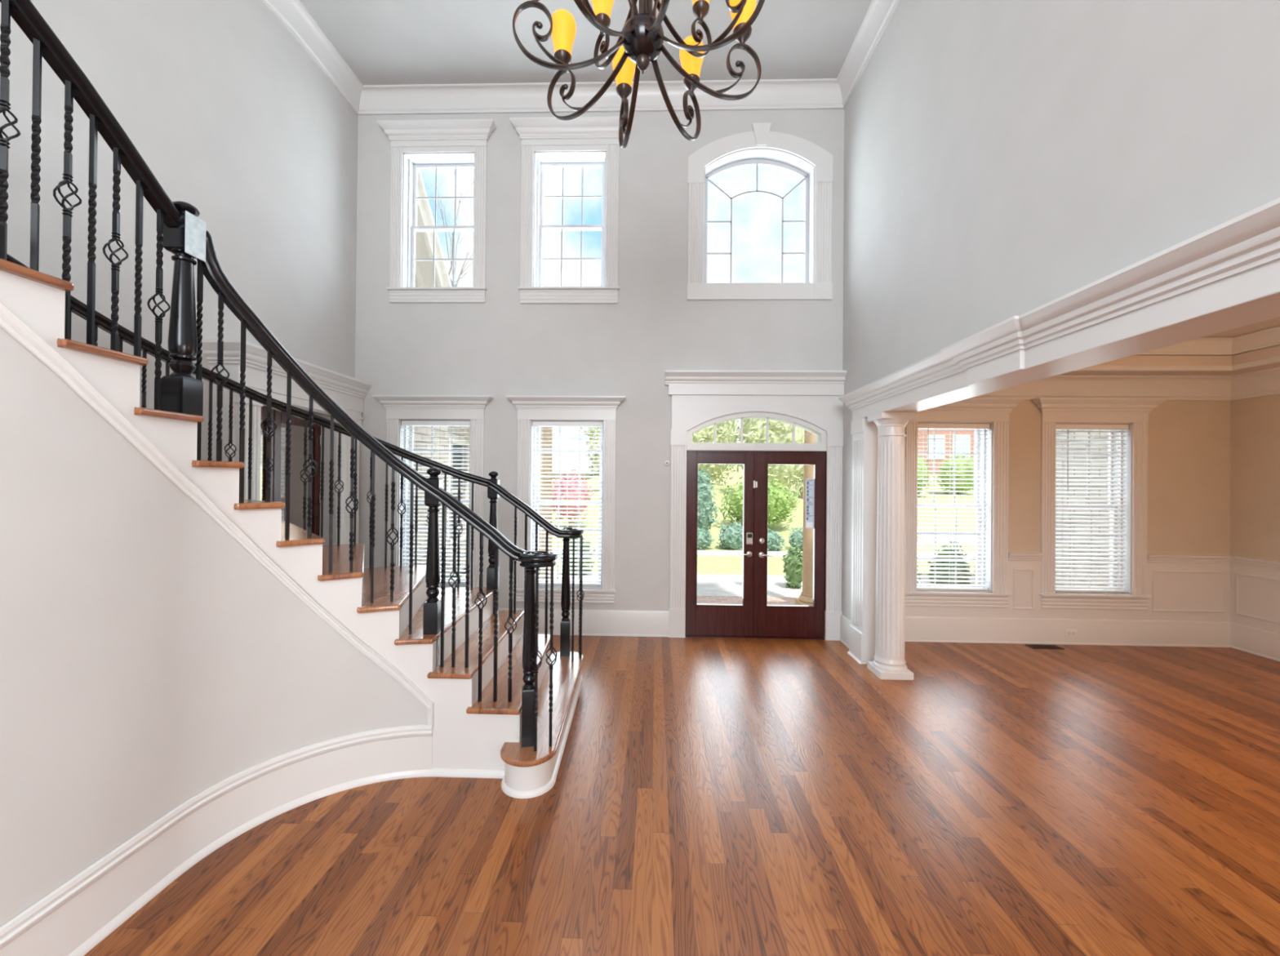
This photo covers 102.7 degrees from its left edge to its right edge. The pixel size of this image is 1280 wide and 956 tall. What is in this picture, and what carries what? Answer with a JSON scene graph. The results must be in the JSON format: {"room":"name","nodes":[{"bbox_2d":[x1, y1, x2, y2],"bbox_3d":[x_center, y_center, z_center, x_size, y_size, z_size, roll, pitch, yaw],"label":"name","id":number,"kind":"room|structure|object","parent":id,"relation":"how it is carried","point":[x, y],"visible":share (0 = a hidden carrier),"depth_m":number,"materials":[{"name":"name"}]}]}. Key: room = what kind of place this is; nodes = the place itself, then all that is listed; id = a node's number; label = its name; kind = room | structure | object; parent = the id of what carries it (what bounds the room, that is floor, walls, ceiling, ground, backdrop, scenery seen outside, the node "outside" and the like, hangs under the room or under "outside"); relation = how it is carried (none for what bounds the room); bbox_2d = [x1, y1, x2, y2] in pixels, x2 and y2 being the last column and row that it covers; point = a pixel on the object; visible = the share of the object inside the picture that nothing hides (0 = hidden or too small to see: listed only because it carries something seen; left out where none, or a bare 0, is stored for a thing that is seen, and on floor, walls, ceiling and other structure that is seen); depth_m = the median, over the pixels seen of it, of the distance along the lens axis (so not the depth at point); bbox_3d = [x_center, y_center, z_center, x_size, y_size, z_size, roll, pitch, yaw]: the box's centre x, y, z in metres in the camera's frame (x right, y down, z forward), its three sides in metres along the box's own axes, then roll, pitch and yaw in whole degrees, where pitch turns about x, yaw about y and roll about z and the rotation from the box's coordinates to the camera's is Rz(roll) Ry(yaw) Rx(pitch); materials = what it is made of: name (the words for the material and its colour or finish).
{"room":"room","nodes":[
{"label":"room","id":0,"kind":"room"},
{"bbox_2d":[0,0,358,460],"bbox_3d":[-3.795,-1.437,0.460,0.516,6.230,10.684,0,0,4],"label":"wall","id":1,"kind":"structure","parent":0,"point":[230,114],"depth_m":4.00,"materials":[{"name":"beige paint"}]},
{"bbox_2d":[259,0,899,115],"bbox_3d":[-0.827,-4.208,0.371,5.816,0.235,10.648,1,0,2],"label":"trim","id":2,"kind":"structure","parent":1,"relation":"attached to","point":[805,93],"depth_m":5.59,"materials":[{"name":"white paint"}]},
{"bbox_2d":[0,326,426,927],"bbox_3d":[-1.888,0.075,1.682,0.582,3.252,2.927,0,0,17],"label":"wall","id":3,"kind":"structure","parent":0,"point":[149,660],"depth_m":1.94,"materials":[{"name":"beige paint"}]},
{"bbox_2d":[0,724,504,955],"bbox_3d":[-1.782,1.557,1.747,0.859,0.292,3.035,0,0,25],"label":"baseboard","id":4,"kind":"structure","parent":3,"relation":"attached to","point":[74,917],"depth_m":2.31,"materials":[{"name":"white paint"}]},
{"bbox_2d":[260,420,309,530],"bbox_3d":[-5.106,-0.002,6.605,2.600,3.400,7.900,1,0,2],"label":"wall","id":5,"kind":"structure","parent":0,"point":[296,487],"depth_m":9.11,"materials":[{"name":"paint"}]},
{"bbox_2d":[413,278,470,577],"bbox_3d":[-3.463,-1.425,8.264,0.200,6.690,4.500,1,0,2],"label":"wall","id":6,"kind":"structure","parent":0,"point":[455,428],"depth_m":8.43,"materials":[{"name":"stone"}]},
{"bbox_2d":[260,168,470,465],"bbox_3d":[-5.440,-2.456,8.429,5.020,5.260,4.700,1,0,2],"label":"trim","id":7,"kind":"structure","parent":6,"relation":"attached to","point":[424,270],"depth_m":7.53,"materials":[{"name":"white paint"}]},
{"bbox_2d":[447,437,469,544],"bbox_3d":[-3.388,0.232,9.429,0.150,1.870,0.930,1,0,2],"label":"window","id":8,"kind":"structure","parent":6,"relation":"in","point":[450,438],"depth_m":9.56,"materials":[{"name":"white"}]},
{"bbox_2d":[299,0,871,84],"bbox_3d":[-0.899,-4.451,0.424,6.500,0.250,11.148,1,0,2],"label":"ceiling","id":9,"kind":"structure","parent":0,"point":[382,42],"depth_m":5.00,"materials":[{"name":"paint"}]},
{"bbox_2d":[512,0,764,147],"bbox_3d":[0.024,-3.084,2.419,1.112,2.448,1.112,0,0,10],"label":"chandelier","id":10,"kind":"object","parent":9,"relation":"hanging from","point":[642,37],"visible":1,"depth_m":2.51,"materials":[{"name":"brown metal"}]},
{"bbox_2d":[84,568,1279,955],"bbox_3d":[-0.186,1.847,2.697,14.500,0.250,15.400,1,0,2],"label":"floor","id":11,"kind":"structure","parent":0,"point":[708,796],"depth_m":2.52,"materials":[{"name":"red wood"}]},
{"bbox_2d":[0,0,584,798],"bbox_3d":[-1.926,-0.353,2.394,2.912,4.116,4.377,1,0,2],"label":"staircase","id":12,"kind":"structure","parent":11,"relation":"on","point":[494,693],"depth_m":2.77,"materials":[{"name":"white wood"}]},
{"bbox_2d":[0,99,20,148],"bbox_3d":[-2.062,-1.147,1.660,0.064,0.148,0.064,1,0,-36],"label":"basket","id":13,"kind":"object","parent":12,"relation":"on","point":[4,104],"depth_m":1.66,"materials":[{"name":"black metal"}]},
{"bbox_2d":[53,173,81,217],"bbox_3d":[-2.057,-1.016,1.840,0.064,0.148,0.064,1,0,-23],"label":"basket","id":14,"kind":"object","parent":12,"relation":"on","point":[67,212],"depth_m":1.83,"materials":[{"name":"black metal"}]},
{"bbox_2d":[102,231,128,271],"bbox_3d":[-2.054,-0.886,2.006,0.064,0.148,0.064,1,0,-11],"label":"basket","id":15,"kind":"object","parent":12,"relation":"on","point":[115,235],"depth_m":2.00,"materials":[{"name":"black metal"}]},
{"bbox_2d":[146,287,170,323],"bbox_3d":[-2.050,-0.735,2.182,0.064,0.148,0.064,0,0,2],"label":"basket","id":16,"kind":"object","parent":12,"relation":"on","point":[158,319],"depth_m":2.17,"materials":[{"name":"black metal"}]},
{"bbox_2d":[210,359,229,390],"bbox_3d":[-2.003,-0.492,2.442,0.064,0.148,0.064,0,0,19],"label":"basket","id":17,"kind":"object","parent":12,"relation":"on","point":[220,362],"depth_m":2.44,"materials":[{"name":"black metal"}]},
{"bbox_2d":[224,439,236,461],"bbox_3d":[-2.800,-0.188,3.500,0.064,0.148,0.064,0,0,39],"label":"basket","id":18,"kind":"object","parent":12,"relation":"on","point":[230,441],"depth_m":3.49,"materials":[{"name":"black metal"}]},
{"bbox_2d":[260,413,277,441],"bbox_3d":[-1.910,-0.260,2.635,0.064,0.148,0.064,0,0,33],"label":"basket","id":19,"kind":"object","parent":12,"relation":"on","point":[268,438],"depth_m":2.63,"materials":[{"name":"black metal"}]},
{"bbox_2d":[302,454,317,481],"bbox_3d":[-1.792,-0.053,2.783,0.064,0.148,0.064,1,0,-45],"label":"basket","id":20,"kind":"object","parent":12,"relation":"on","point":[310,456],"depth_m":2.77,"materials":[{"name":"black metal"}]},
{"bbox_2d":[345,491,358,517],"bbox_3d":[-1.635,0.152,2.907,0.064,0.148,0.064,1,0,-32],"label":"basket","id":21,"kind":"object","parent":12,"relation":"on","point":[352,495],"depth_m":2.90,"materials":[{"name":"black metal"}]},
{"bbox_2d":[386,524,399,549],"bbox_3d":[-1.447,0.343,2.997,0.064,0.148,0.064,1,0,-19],"label":"basket","id":22,"kind":"object","parent":12,"relation":"on","point":[393,526],"depth_m":2.99,"materials":[{"name":"black metal"}]},
{"bbox_2d":[448,567,460,592],"bbox_3d":[-1.103,0.605,3.041,0.065,0.148,0.065,0,0,2],"label":"basket","id":23,"kind":"object","parent":12,"relation":"on","point":[454,569],"depth_m":3.03,"materials":[{"name":"black metal"}]},
{"bbox_2d":[474,587,487,613],"bbox_3d":[-0.943,0.726,3.036,0.064,0.148,0.064,0,0,16],"label":"basket","id":24,"kind":"object","parent":12,"relation":"on","point":[481,589],"depth_m":3.03,"materials":[{"name":"black metal"}]},
{"bbox_2d":[504,613,516,638],"bbox_3d":[-0.766,0.872,3.030,0.064,0.148,0.064,0,0,29],"label":"basket","id":25,"kind":"object","parent":12,"relation":"on","point":[510,615],"depth_m":3.02,"materials":[{"name":"black metal"}]},
{"bbox_2d":[530,646,542,673],"bbox_3d":[-0.579,1.014,2.858,0.064,0.148,0.064,1,0,-15],"label":"basket","id":26,"kind":"object","parent":12,"relation":"on","point":[532,660],"depth_m":2.86,"materials":[{"name":"black metal"}]},
{"bbox_2d":[545,643,557,670],"bbox_3d":[-0.504,1.015,2.911,0.064,0.148,0.064,1,0,-15],"label":"basket","id":27,"kind":"object","parent":12,"relation":"on","point":[551,646],"depth_m":2.90,"materials":[{"name":"black metal"}]},
{"bbox_2d":[866,412,916,679],"bbox_3d":[2.245,0.590,4.587,0.300,2.325,0.300,1,0,2],"label":"fluted column","id":28,"kind":"structure","parent":11,"relation":"on","point":[889,662],"depth_m":4.49,"materials":[{"name":"white paint"}]},
{"bbox_2d":[852,258,1279,420],"bbox_3d":[2.115,-0.734,0.041,0.312,0.275,10.200,1,0,2],"label":"beam","id":29,"kind":"structure","parent":28,"relation":"on","point":[1251,296],"depth_m":2.24,"materials":[{"name":"white paint"}]},
{"bbox_2d":[355,109,1231,610],"bbox_3d":[1.583,-1.362,5.737,10.000,6.230,0.252,1,0,2],"label":"wall","id":30,"kind":"structure","parent":0,"point":[499,347],"depth_m":5.66,"materials":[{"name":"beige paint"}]},
{"bbox_2d":[371,395,493,587],"bbox_3d":[-2.289,0.230,5.778,1.310,2.267,0.383,1,0,2],"label":"window","id":31,"kind":"structure","parent":30,"relation":"in","point":[471,408],"depth_m":5.69,"materials":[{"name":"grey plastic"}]},
{"bbox_2d":[401,420,470,583],"bbox_3d":[-2.296,0.268,5.770,0.783,1.821,0.065,1,0,2],"label":"window blind","id":32,"kind":"object","parent":31,"relation":"attached to","point":[406,423],"visible":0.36,"depth_m":5.76,"materials":[{"name":"white plastic"}]},
{"bbox_2d":[413,509,466,577],"bbox_3d":[-2.297,0.720,5.875,0.687,0.866,0.005,1,0,2],"label":"window","id":33,"kind":"structure","parent":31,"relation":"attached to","point":[449,553],"depth_m":5.87,"materials":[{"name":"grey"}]},
{"bbox_2d":[412,426,470,494],"bbox_3d":[-2.288,-0.176,5.914,0.687,0.864,0.005,1,0,2],"label":"grille","id":34,"kind":"object","parent":31,"relation":"attached to","point":[413,449],"depth_m":5.91,"materials":[{"name":"grey plastic"}]},
{"bbox_2d":[376,119,496,302],"bbox_3d":[-2.252,-2.940,5.794,1.289,1.968,0.383,1,0,2],"label":"window","id":35,"kind":"structure","parent":30,"relation":"in","point":[432,144],"depth_m":5.72,"materials":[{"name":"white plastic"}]},
{"bbox_2d":[413,229,472,287],"bbox_3d":[-2.257,-2.513,5.890,0.688,0.702,0.005,1,0,2],"label":"grille","id":36,"kind":"object","parent":35,"relation":"attached to","point":[415,230],"depth_m":5.89,"materials":[{"name":"grey"}]},
{"bbox_2d":[416,167,473,226],"bbox_3d":[-2.249,-3.245,5.929,0.688,0.700,0.005,1,0,2],"label":"grille","id":37,"kind":"object","parent":35,"relation":"attached to","point":[417,197],"depth_m":5.93,"materials":[{"name":"grey"}]},
{"bbox_2d":[505,395,625,603],"bbox_3d":[-0.817,0.243,5.734,1.300,2.267,0.383,1,0,2],"label":"window","id":38,"kind":"structure","parent":30,"relation":"in","point":[530,408],"depth_m":5.65,"materials":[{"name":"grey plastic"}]},
{"bbox_2d":[532,421,602,585],"bbox_3d":[-0.816,0.281,5.726,0.785,1.821,0.065,1,0,2],"label":"window blind","id":39,"kind":"object","parent":38,"relation":"attached to","point":[535,424],"visible":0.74,"depth_m":5.71,"materials":[{"name":"white plastic"}]},
{"bbox_2d":[537,505,598,579],"bbox_3d":[-0.817,0.733,5.830,0.689,0.866,0.005,1,0,2],"label":"grille","id":40,"kind":"object","parent":38,"relation":"attached to","point":[577,554],"depth_m":5.83,"materials":[{"name":"grey plastic"}]},
{"bbox_2d":[539,426,599,500],"bbox_3d":[-0.808,-0.163,5.870,0.689,0.864,0.005,1,0,2],"label":"grille","id":41,"kind":"object","parent":38,"relation":"attached to","point":[559,451],"depth_m":5.87,"materials":[{"name":"grey"}]},
{"bbox_2d":[509,115,628,303],"bbox_3d":[-0.777,-2.928,5.750,1.298,1.990,0.383,1,0,2],"label":"window","id":42,"kind":"structure","parent":30,"relation":"in","point":[547,142],"depth_m":5.67,"materials":[{"name":"white plastic"}]},
{"bbox_2d":[542,227,600,286],"bbox_3d":[-0.782,-2.502,5.846,0.677,0.700,0.005,1,0,2],"label":"grille","id":43,"kind":"object","parent":42,"relation":"attached to","point":[543,228],"depth_m":5.85,"materials":[{"name":"grey"}]},
{"bbox_2d":[543,166,601,225],"bbox_3d":[-0.774,-3.233,5.885,0.677,0.698,0.005,1,0,2],"label":"grille","id":44,"kind":"object","parent":42,"relation":"attached to","point":[562,196],"depth_m":5.89,"materials":[{"name":"grey"}]},
{"bbox_2d":[497,608,669,636],"bbox_3d":[-1.353,1.586,5.668,3.350,0.280,0.028,1,0,2],"label":"baseboard","id":45,"kind":"structure","parent":30,"relation":"attached to","point":[632,623],"depth_m":5.63,"materials":[{"name":"white paint"}]},
{"bbox_2d":[685,452,756,636],"bbox_3d":[0.891,0.722,5.627,0.758,2.024,0.100,1,0,2],"label":"door","id":46,"kind":"structure","parent":30,"relation":"in","point":[701,619],"depth_m":5.63,"materials":[{"name":"brown wood"}]},
{"bbox_2d":[668,395,843,640],"bbox_3d":[1.259,0.419,5.588,1.876,2.660,0.046,1,0,2],"label":"trim","id":47,"kind":"structure","parent":30,"relation":"attached to","point":[825,412],"depth_m":5.59,"materials":[{"name":"white paint"}]},
{"bbox_2d":[665,369,846,395],"bbox_3d":[1.242,-1.031,5.555,1.934,0.251,0.128,1,0,2],"label":"trim","id":48,"kind":"structure","parent":30,"relation":"attached to","point":[680,382],"depth_m":5.55,"materials":[{"name":"white paint"}]},
{"bbox_2d":[684,449,826,639],"bbox_3d":[1.270,0.730,5.725,1.550,2.060,0.272,1,0,2],"label":"door frame","id":49,"kind":"structure","parent":30,"relation":"attached to","point":[687,451],"depth_m":5.60,"materials":[{"name":"brown wood"}]},
{"bbox_2d":[686,411,826,450],"bbox_3d":[1.281,-0.517,5.714,1.521,0.444,0.206,1,0,2],"label":"window","id":50,"kind":"structure","parent":30,"relation":"in","point":[820,434],"depth_m":5.62,"materials":[{"name":"white paint"}]},
{"bbox_2d":[687,122,832,300],"bbox_3d":[1.315,-2.913,5.730,1.575,1.924,0.297,1,0,2],"label":"window","id":51,"kind":"structure","parent":30,"relation":"in","point":[802,157],"depth_m":5.62,"materials":[{"name":"white plastic"}]},
{"bbox_2d":[706,164,804,283],"bbox_3d":[1.315,-2.852,5.816,1.131,1.422,0.020,0,0,2],"label":"grille","id":52,"kind":"object","parent":51,"relation":"attached to","point":[790,168],"depth_m":5.81,"materials":[{"name":"grey"}]},
{"bbox_2d":[755,452,825,637],"bbox_3d":[1.642,0.729,5.605,0.762,2.024,0.100,1,0,2],"label":"door","id":53,"kind":"structure","parent":30,"relation":"in","point":[771,620],"depth_m":5.61,"materials":[{"name":"brown wood"}]},
{"bbox_2d":[905,397,1026,608],"bbox_3d":[3.424,0.270,5.608,1.301,2.247,0.383,1,0,2],"label":"window","id":54,"kind":"structure","parent":30,"relation":"in","point":[995,411],"depth_m":5.53,"materials":[{"name":"grey plastic"}]},
{"bbox_2d":[916,508,976,584],"bbox_3d":[3.406,0.763,5.705,0.682,0.861,0.005,1,0,2],"label":"grille","id":55,"kind":"object","parent":54,"relation":"attached to","point":[956,509],"depth_m":5.70,"materials":[{"name":"grey"}]},
{"bbox_2d":[917,428,975,502],"bbox_3d":[3.415,-0.129,5.744,0.682,0.859,0.005,1,0,2],"label":"grille","id":56,"kind":"object","parent":54,"relation":"attached to","point":[934,432],"depth_m":5.74,"materials":[{"name":"grey"}]},
{"bbox_2d":[916,423,990,590],"bbox_3d":[3.407,0.313,5.595,0.778,1.811,0.075,1,0,2],"label":"window blind","id":57,"kind":"object","parent":54,"relation":"attached to","point":[946,426],"visible":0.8,"depth_m":5.59,"materials":[{"name":"white plastic"}]},
{"bbox_2d":[1031,397,1168,609],"bbox_3d":[4.872,0.283,5.565,1.313,2.247,0.383,1,0,2],"label":"window","id":58,"kind":"structure","parent":30,"relation":"in","point":[1134,412],"depth_m":5.49,"materials":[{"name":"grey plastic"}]},
{"bbox_2d":[1055,429,1110,503],"bbox_3d":[4.880,-0.116,5.700,0.685,0.859,0.005,1,0,2],"label":"grille","id":59,"kind":"object","parent":58,"relation":"attached to","point":[1108,486],"depth_m":5.70,"materials":[{"name":"grey plastic"}]},
{"bbox_2d":[1055,510,1112,586],"bbox_3d":[4.871,0.775,5.661,0.685,0.861,0.005,1,0,2],"label":"grille","id":60,"kind":"object","parent":58,"relation":"attached to","point":[1069,510],"depth_m":5.66,"materials":[{"name":"grey"}]},
{"bbox_2d":[1055,424,1128,592],"bbox_3d":[4.871,0.326,5.551,0.781,1.811,0.075,1,0,2],"label":"window blind","id":61,"kind":"object","parent":58,"relation":"attached to","point":[1088,428],"visible":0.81,"depth_m":5.55,"materials":[{"name":"white plastic"}]},
{"bbox_2d":[841,0,1279,620],"bbox_3d":[2.163,-1.385,0.267,0.216,6.230,10.648,1,0,2],"label":"wall","id":62,"kind":"structure","parent":0,"point":[1004,159],"depth_m":2.80,"materials":[{"name":"beige paint"}]},
{"bbox_2d":[839,614,850,648],"bbox_3d":[2.166,1.616,5.354,0.028,0.280,0.448,1,0,2],"label":"baseboard","id":63,"kind":"structure","parent":62,"relation":"attached to","point":[845,622],"depth_m":5.41,"materials":[{"name":"white paint"}]},
{"bbox_2d":[847,417,877,664],"bbox_3d":[2.246,0.592,4.981,0.321,2.325,0.322,1,0,2],"label":"pilaster","id":64,"kind":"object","parent":62,"relation":"attached to","point":[864,438],"depth_m":4.85,"materials":[{"name":"white paint"}]},
{"bbox_2d":[838,197,1279,410],"bbox_3d":[1.957,-0.776,0.148,0.198,0.148,10.204,1,0,2],"label":"trim","id":65,"kind":"structure","parent":62,"relation":"attached to","point":[1250,240],"depth_m":2.13,"materials":[{"name":"white paint"}]},
{"bbox_2d":[905,561,1279,633],"bbox_3d":[4.270,1.311,2.591,3.865,0.900,5.848,1,0,2],"label":"wainscoting","id":66,"kind":"structure","parent":62,"relation":"attached to","point":[1257,597],"depth_m":5.46,"materials":[{"name":"white paint"}]},
{"bbox_2d":[905,616,1279,662],"bbox_3d":[4.261,1.628,2.584,3.853,0.266,5.836,1,0,2],"label":"baseboard","id":67,"kind":"structure","parent":62,"relation":"attached to","point":[1258,642],"depth_m":5.46,"materials":[{"name":"white paint"}]},
{"bbox_2d":[905,551,1279,571],"bbox_3d":[4.274,0.840,2.594,3.865,0.098,5.848,1,0,2],"label":"trim","id":68,"kind":"structure","parent":62,"relation":"attached to","point":[1264,564],"depth_m":5.44,"materials":[{"name":"white paint"}]},
{"bbox_2d":[1055,429,1110,586],"bbox_3d":[7.444,0.112,7.081,3.540,3.800,2.800,1,0,2],"label":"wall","id":69,"kind":"structure","parent":0,"point":[1057,433],"depth_m":6.55,"materials":[{"name":"brick"}]},
{"bbox_2d":[973,366,1279,400],"bbox_3d":[4.291,-0.979,2.603,3.865,0.240,5.848,1,0,2],"label":"trim","id":70,"kind":"structure","parent":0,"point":[1266,382],"depth_m":5.44,"materials":[{"name":"white paint"}]},
{"bbox_2d":[1058,316,1279,375],"bbox_3d":[4.309,-1.369,2.604,4.035,0.540,6.048,1,0,2],"label":"ceiling","id":71,"kind":"structure","parent":0,"point":[1273,351],"depth_m":5.08,"materials":[{"name":"paint"}]},
{"bbox_2d":[1075,325,1279,371],"bbox_3d":[4.318,-1.241,2.699,2.990,0.305,4.880,1,0,2],"label":"trim","id":72,"kind":"structure","parent":71,"relation":"attached to","point":[1269,337],"depth_m":5.05,"materials":[{"name":"white paint"}]},
{"bbox_2d":[1230,393,1279,561],"bbox_3d":[6.316,0.079,2.637,0.200,3.400,6.048,1,0,2],"label":"wall","id":73,"kind":"structure","parent":0,"point":[1255,449],"depth_m":5.23,"materials":[{"name":"beige paint"}]},
{"bbox_2d":[1013,568,1279,624],"bbox_3d":[4.327,1.185,3.285,3.775,0.440,4.438,1,0,2],"label":"trim","id":74,"kind":"structure","parent":73,"relation":"attached to","point":[1014,569],"depth_m":5.45,"materials":[{"name":"white paint"}]},
{"bbox_3d":[-3.344,0.395,4.889,0.270,2.620,1.718,1,0,2],"label":"wall","id":75,"kind":"structure","parent":0,"visible":0},
{"bbox_2d":[261,405,274,501],"bbox_3d":[-3.393,0.522,4.489,0.040,2.340,0.407,1,0,2],"label":"door","id":76,"kind":"structure","parent":75,"relation":"in","point":[264,409],"depth_m":4.61,"materials":[{"name":"brown wood"}]},
{"bbox_2d":[201,339,372,545],"bbox_3d":[-3.263,0.323,4.836,0.434,2.765,1.820,1,0,2],"label":"trim","id":77,"kind":"structure","parent":75,"relation":"attached to","point":[348,393],"depth_m":4.51,"materials":[{"name":"white paint"}]},
{"bbox_2d":[272,408,320,536],"bbox_3d":[-3.376,0.525,5.027,0.040,2.340,0.655,1,0,2],"label":"door","id":78,"kind":"structure","parent":75,"relation":"in","point":[279,417],"depth_m":5.25,"materials":[{"name":"brown wood"}]},
{"label":"outside","id":79,"kind":"structure","parent":0,"visible":0},
{"bbox_2d":[461,573,975,597],"bbox_3d":[5.495,1.993,8.730,17.500,0.220,2.000,1,0,2],"label":"driveway","id":80,"kind":"structure","parent":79,"point":[708,584],"depth_m":8.84,"materials":[{"name":"concrete"}]},
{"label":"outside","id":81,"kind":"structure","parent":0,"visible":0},
{"bbox_2d":[259,464,976,551],"bbox_3d":[11.093,-0.031,36.487,100.000,4.284,46.000,1,0,2],"label":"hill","id":82,"kind":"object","parent":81,"point":[784,530],"visible":0.02,"depth_m":19.91,"materials":[{"name":"green plant"}]},
{"bbox_2d":[422,168,473,285],"bbox_3d":[-5.491,-3.414,14.900,3.793,10.707,5.147,0,0,41],"label":"bare tree","id":83,"kind":"object","parent":82,"relation":"on","point":[460,201],"visible":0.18,"depth_m":14.91,"materials":[{"name":"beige plant"}]},
{"bbox_2d":[551,466,594,527],"bbox_3d":[-2.271,0.691,16.602,1.620,2.113,1.412,1,0,2],"label":"maple","id":84,"kind":"object","parent":82,"relation":"on","point":[573,474],"visible":0.51,"depth_m":16.22,"materials":[{"name":"red plant"}]},
{"bbox_2d":[551,440,599,479],"bbox_3d":[-6.844,-0.140,42.224,6.600,6.000,9.000,1,0,2],"label":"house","id":85,"kind":"structure","parent":82,"relation":"on","point":[553,442],"depth_m":39.37,"materials":[{"name":"white"}]},
{"bbox_2d":[580,426,599,478],"bbox_3d":[-1.240,-1.802,24.586,3.478,5.567,2.807,1,0,2],"label":"tree","id":86,"kind":"object","parent":82,"relation":"on","point":[593,429],"visible":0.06,"depth_m":24.03,"materials":[{"name":"green plant"}]},
{"bbox_2d":[697,526,715,550],"bbox_3d":[1.564,1.688,13.800,0.931,0.811,0.694,1,0,2],"label":"juniper","id":87,"kind":"object","parent":82,"relation":"on","point":[704,538],"visible":0.48,"depth_m":13.61,"materials":[{"name":"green plant"}]},
{"bbox_2d":[697,466,717,531],"bbox_3d":[1.678,0.896,14.850,1.156,2.451,1.007,1,0,2],"label":"spruce","id":88,"kind":"object","parent":82,"relation":"on","point":[704,515],"visible":0.48,"depth_m":14.59,"materials":[{"name":"green plant"}]},
{"bbox_2d":[697,420,740,485],"bbox_3d":[3.225,-1.958,24.427,3.740,5.896,2.808,1,0,2],"label":"tree","id":89,"kind":"object","parent":82,"relation":"on","point":[723,429],"visible":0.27,"depth_m":23.65,"materials":[{"name":"green plant"}]},
{"bbox_2d":[716,520,742,550],"bbox_3d":[2.504,1.605,13.819,0.731,0.892,0.773,0,0,36],"label":"juniper","id":90,"kind":"object","parent":82,"relation":"on","point":[731,537],"visible":0.93,"depth_m":13.66,"materials":[{"name":"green plant"}]},
{"bbox_2d":[716,478,799,531],"bbox_3d":[3.761,0.811,16.358,2.763,1.808,1.670,1,0,2],"label":"shrub","id":91,"kind":"object","parent":82,"relation":"on","point":[780,503],"visible":0.55,"depth_m":16.11,"materials":[{"name":"green plant"}]},
{"bbox_2d":[728,418,804,502],"bbox_3d":[5.103,-1.594,19.898,3.502,5.546,2.812,1,0,2],"label":"tree","id":92,"kind":"object","parent":82,"relation":"on","point":[753,429],"visible":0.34,"depth_m":19.09,"materials":[{"name":"green plant"}]},
{"bbox_2d":[917,428,974,474],"bbox_3d":[25.900,-4.383,45.273,15.800,9.100,9.000,1,0,2],"label":"brick house","id":93,"kind":"structure","parent":82,"relation":"on","point":[918,432],"depth_m":41.26,"materials":[{"name":"brick"}]},
{"bbox_2d":[935,451,973,494],"bbox_3d":[18.430,-0.106,29.446,2.680,2.888,2.180,1,0,2],"label":"tree","id":94,"kind":"object","parent":82,"relation":"on","point":[957,456],"visible":0.52,"depth_m":29.00,"materials":[{"name":"green plant"}]},
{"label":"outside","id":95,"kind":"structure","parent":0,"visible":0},
{"bbox_2d":[459,546,975,577],"bbox_3d":[10.270,2.209,9.537,100.000,0.480,7.900,1,0,2],"label":"lawn","id":96,"kind":"structure","parent":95,"point":[705,565],"depth_m":11.16,"materials":[{"name":"green plant"}]},
{"bbox_2d":[767,528,785,551],"bbox_3d":[3.468,1.720,13.695,0.894,0.764,0.704,1,0,2],"label":"juniper","id":97,"kind":"object","parent":96,"relation":"on","point":[774,539],"visible":0.56,"depth_m":13.49,"materials":[{"name":"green plant"}]},
{"bbox_2d":[781,542,802,589],"bbox_3d":[2.602,1.520,8.670,0.380,0.860,0.418,0,0,44],"label":"shrub","id":98,"kind":"object","parent":96,"relation":"on","point":[793,566],"visible":0.93,"depth_m":8.58,"materials":[{"name":"green plant"}]},
{"bbox_2d":[927,541,972,584],"bbox_3d":[4.304,1.397,7.104,0.587,1.118,0.610,1,0,2],"label":"boxwood","id":99,"kind":"object","parent":96,"relation":"on","point":[943,546],"visible":0.28,"depth_m":6.98,"materials":[{"name":"green plant"}]},
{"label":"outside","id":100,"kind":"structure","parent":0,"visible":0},
{"bbox_2d":[697,595,798,604],"bbox_3d":[0.463,1.924,6.879,4.950,0.250,2.000,1,0,2],"label":"floor","id":101,"kind":"structure","parent":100,"point":[700,599],"depth_m":7.59,"materials":[{"name":"brick"}]},
{"bbox_2d":[538,426,552,578],"bbox_3d":[-1.383,0.034,7.324,0.380,3.500,0.380,1,0,2],"label":"porch column","id":102,"kind":"structure","parent":101,"relation":"on","point":[541,430],"depth_m":7.22,"materials":[{"name":"beige paint"}]},
{"bbox_2d":[795,430,815,605],"bbox_3d":[2.435,0.068,7.210,0.380,3.500,0.380,1,0,2],"label":"porch column","id":103,"kind":"structure","parent":101,"relation":"on","point":[806,597],"depth_m":7.12,"materials":[{"name":"beige paint"}]},
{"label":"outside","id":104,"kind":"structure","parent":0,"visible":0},
{"bbox_2d":[551,549,975,559],"bbox_3d":[1.866,1.981,12.840,15.000,0.220,0.800,1,0,2],"label":"sidewalk","id":105,"kind":"structure","parent":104,"point":[700,553],"depth_m":12.74,"materials":[{"name":"concrete"}]},
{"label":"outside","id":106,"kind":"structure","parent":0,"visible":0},
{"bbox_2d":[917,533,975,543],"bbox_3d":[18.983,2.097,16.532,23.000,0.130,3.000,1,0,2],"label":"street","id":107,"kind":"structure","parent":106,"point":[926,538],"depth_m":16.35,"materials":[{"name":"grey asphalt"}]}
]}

